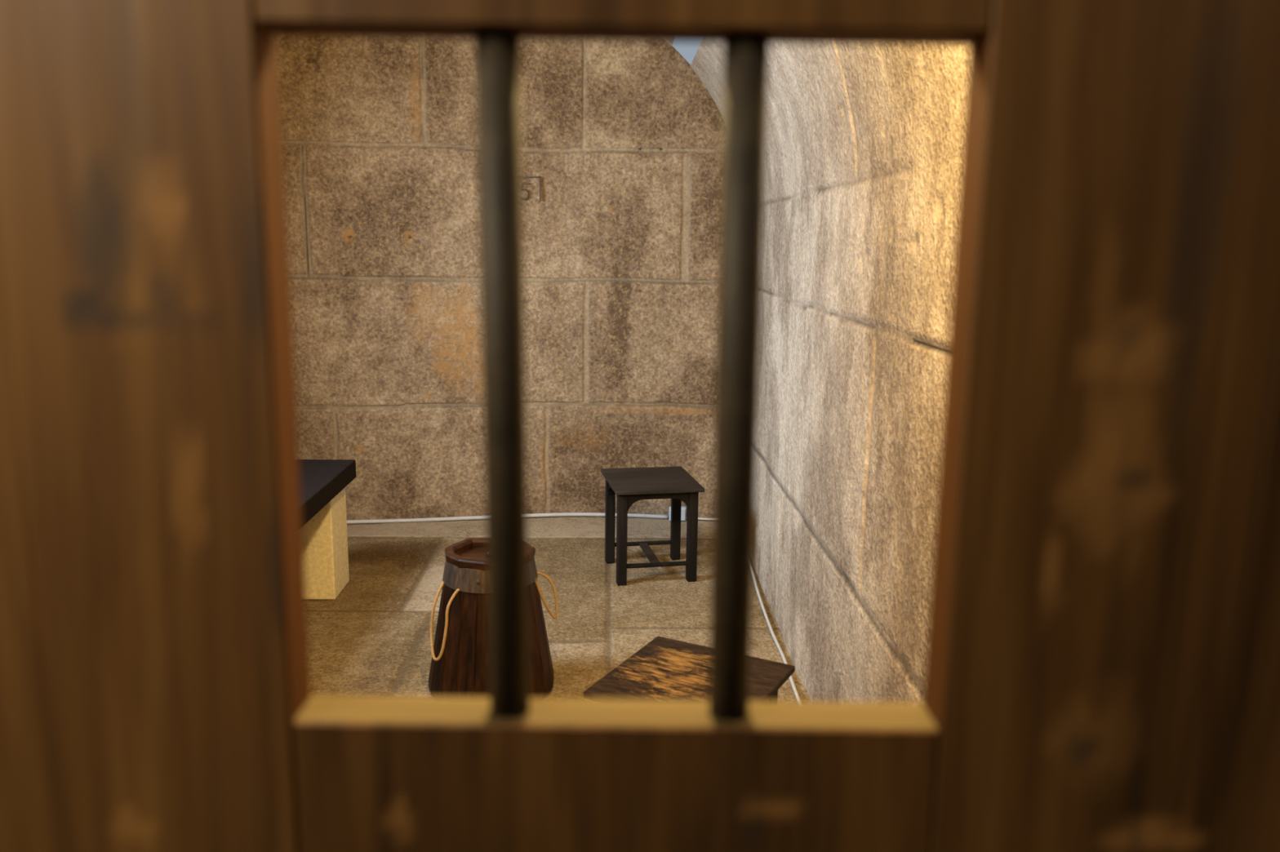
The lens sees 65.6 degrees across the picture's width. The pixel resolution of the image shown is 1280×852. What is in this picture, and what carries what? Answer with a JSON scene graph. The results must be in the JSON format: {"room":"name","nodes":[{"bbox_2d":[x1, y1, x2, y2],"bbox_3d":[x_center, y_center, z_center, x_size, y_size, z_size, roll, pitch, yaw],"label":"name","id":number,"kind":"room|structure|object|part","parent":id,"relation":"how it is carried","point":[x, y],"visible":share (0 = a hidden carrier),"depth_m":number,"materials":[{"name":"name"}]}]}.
{"room":"prison interior","nodes":[
{"label":"prison interior","id":0,"kind":"room"},
{"bbox_2d":[277,35,722,519],"bbox_3d":[-0.648,-0.875,5.370,2.502,2.870,0.206,0,11,-5],"label":"wall","id":1,"kind":"structure","parent":0,"point":[623,140],"depth_m":5.33,"materials":[{"name":"stone"}]},
{"bbox_2d":[522,176,541,200],"bbox_3d":[-0.623,-1.268,5.300,0.188,0.128,0.020,0,11,-2],"label":"carved number","id":2,"kind":"object","parent":1,"relation":"attached to","point":[539,177],"visible":0.67,"depth_m":5.29,"materials":[{"name":"stone"}]},
{"bbox_2d":[306,516,810,701],"bbox_3d":[-0.615,0.967,3.247,2.520,0.008,5.060,0,11,-2],"label":"floor","id":3,"kind":"structure","parent":0,"point":[373,638],"depth_m":4.28,"materials":[{"name":"beige stone"}]},
{"bbox_2d":[298,459,355,599],"bbox_3d":[-1.534,0.619,3.474,0.570,0.570,2.085,0,11,-2],"label":"bench","id":4,"kind":"object","parent":3,"relation":"on","point":[323,482],"visible":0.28,"depth_m":4.28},
{"bbox_2d":[428,537,558,697],"bbox_3d":[-0.507,0.669,3.438,0.447,0.513,0.430,0,11,-2],"label":"pail","id":5,"kind":"object","parent":3,"relation":"on","point":[460,666],"visible":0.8,"depth_m":3.30,"materials":[{"name":"wood"}]},
{"bbox_3d":[-0.661,0.647,3.308,0.105,0.235,0.121,-8,14,-39],"label":"rope handle","id":6,"kind":"part","parent":5,"relation":"part of","materials":[{"name":"fabric"}]},
{"bbox_3d":[-0.513,0.467,3.400,0.270,0.044,0.270,0,11,-2],"label":"lid","id":7,"kind":"part","parent":5,"relation":"part of","materials":[{"name":"brown wood"}]},
{"bbox_3d":[-0.325,0.589,3.436,0.084,0.160,0.085,0,11,-2],"label":"rope handle","id":8,"kind":"part","parent":5,"relation":"part of","materials":[{"name":"fabric"}]},
{"bbox_2d":[346,512,667,524],"bbox_3d":[-0.807,0.516,5.574,1.939,0.025,0.106,0,11,-6],"label":"cable conduit","id":9,"kind":"object","parent":3,"relation":"on","point":[554,514],"visible":0.7,"depth_m":5.56,"materials":[{"name":"white plastic"}]},
{"bbox_2d":[600,466,704,585],"bbox_3d":[0.048,0.467,4.731,0.408,0.450,0.460,-1,11,-11],"label":"wooden stool","id":10,"kind":"object","parent":3,"relation":"on","point":[630,486],"visible":1,"depth_m":4.59,"materials":[{"name":"black paint"}]},
{"bbox_3d":[-0.146,0.454,4.839,0.043,0.432,0.043,-1,11,-11],"label":"leg","id":11,"kind":"part","parent":10,"relation":"part of","materials":[{"name":"black wood"}]},
{"bbox_3d":[-0.083,0.513,4.524,0.043,0.432,0.043,-1,11,-11],"label":"leg","id":12,"kind":"part","parent":10,"relation":"part of","materials":[{"name":"black wood"}]},
{"bbox_3d":[0.050,0.255,4.692,0.408,0.018,0.460,-1,11,-11],"label":"seat","id":13,"kind":"part","parent":10,"relation":"part of","materials":[{"name":"black paint"}]},
{"bbox_3d":[0.177,0.447,4.902,0.043,0.432,0.043,-1,11,-11],"label":"leg","id":14,"kind":"part","parent":10,"relation":"part of","materials":[{"name":"black wood"}]},
{"bbox_3d":[0.240,0.506,4.587,0.043,0.432,0.043,-1,11,-11],"label":"leg","id":15,"kind":"part","parent":10,"relation":"part of","materials":[{"name":"black wood"}]},
{"bbox_2d":[668,506,686,521],"bbox_3d":[0.212,0.495,5.608,0.096,0.078,0.046,0,11,-2],"label":"junction box","id":16,"kind":"object","parent":3,"relation":"on","point":[683,510],"visible":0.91,"depth_m":5.59,"materials":[{"name":"white plastic"}]},
{"bbox_2d":[583,635,795,701],"bbox_3d":[0.131,0.867,2.567,0.406,0.460,0.406,6,12,27],"label":"table","id":17,"kind":"object","parent":3,"relation":"on","point":[664,668],"visible":0.36,"depth_m":2.54,"materials":[{"name":"brown wood"}]},
{"bbox_3d":[0.332,0.867,2.630,0.043,0.442,0.043,6,12,27],"label":"leg","id":18,"kind":"part","parent":17,"relation":"part of","materials":[{"name":"brown wood"}]},
{"bbox_2d":[685,516,800,701],"bbox_3d":[0.447,0.909,3.557,0.261,0.014,4.231,0,11,-2],"label":"cable conduit","id":19,"kind":"object","parent":3,"relation":"on","point":[771,631],"visible":0.41,"depth_m":4.00,"materials":[{"name":"white plastic"}]},
{"bbox_2d":[666,41,969,704],"bbox_3d":[0.035,-0.429,2.984,1.181,2.853,5.020,0,11,-2],"label":"wall","id":20,"kind":"structure","parent":0,"point":[864,143],"depth_m":2.81,"materials":[{"name":"stone"}]},
{"bbox_3d":[-0.468,-0.016,0.597,2.600,2.900,0.295,0,11,-2],"label":"wall","id":21,"kind":"structure","parent":0,"visible":0},
{"bbox_2d":[0,0,1279,851],"bbox_3d":[-0.016,0.430,0.532,0.915,2.000,0.029,1,11,0],"label":"door","id":22,"kind":"structure","parent":21,"relation":"in","point":[1103,663],"depth_m":0.44,"materials":[{"name":"brown wood"}]},
{"bbox_3d":[-0.020,0.775,0.596,0.302,1.297,0.029,1,11,0],"label":"panel","id":23,"kind":"part","parent":22,"relation":"part of","materials":[{"name":"brown wood"}]},
{"bbox_3d":[-0.004,-0.360,0.385,0.302,0.394,0.029,1,11,0],"label":"panel","id":24,"kind":"part","parent":22,"relation":"part of","materials":[{"name":"brown wood"}]}
]}

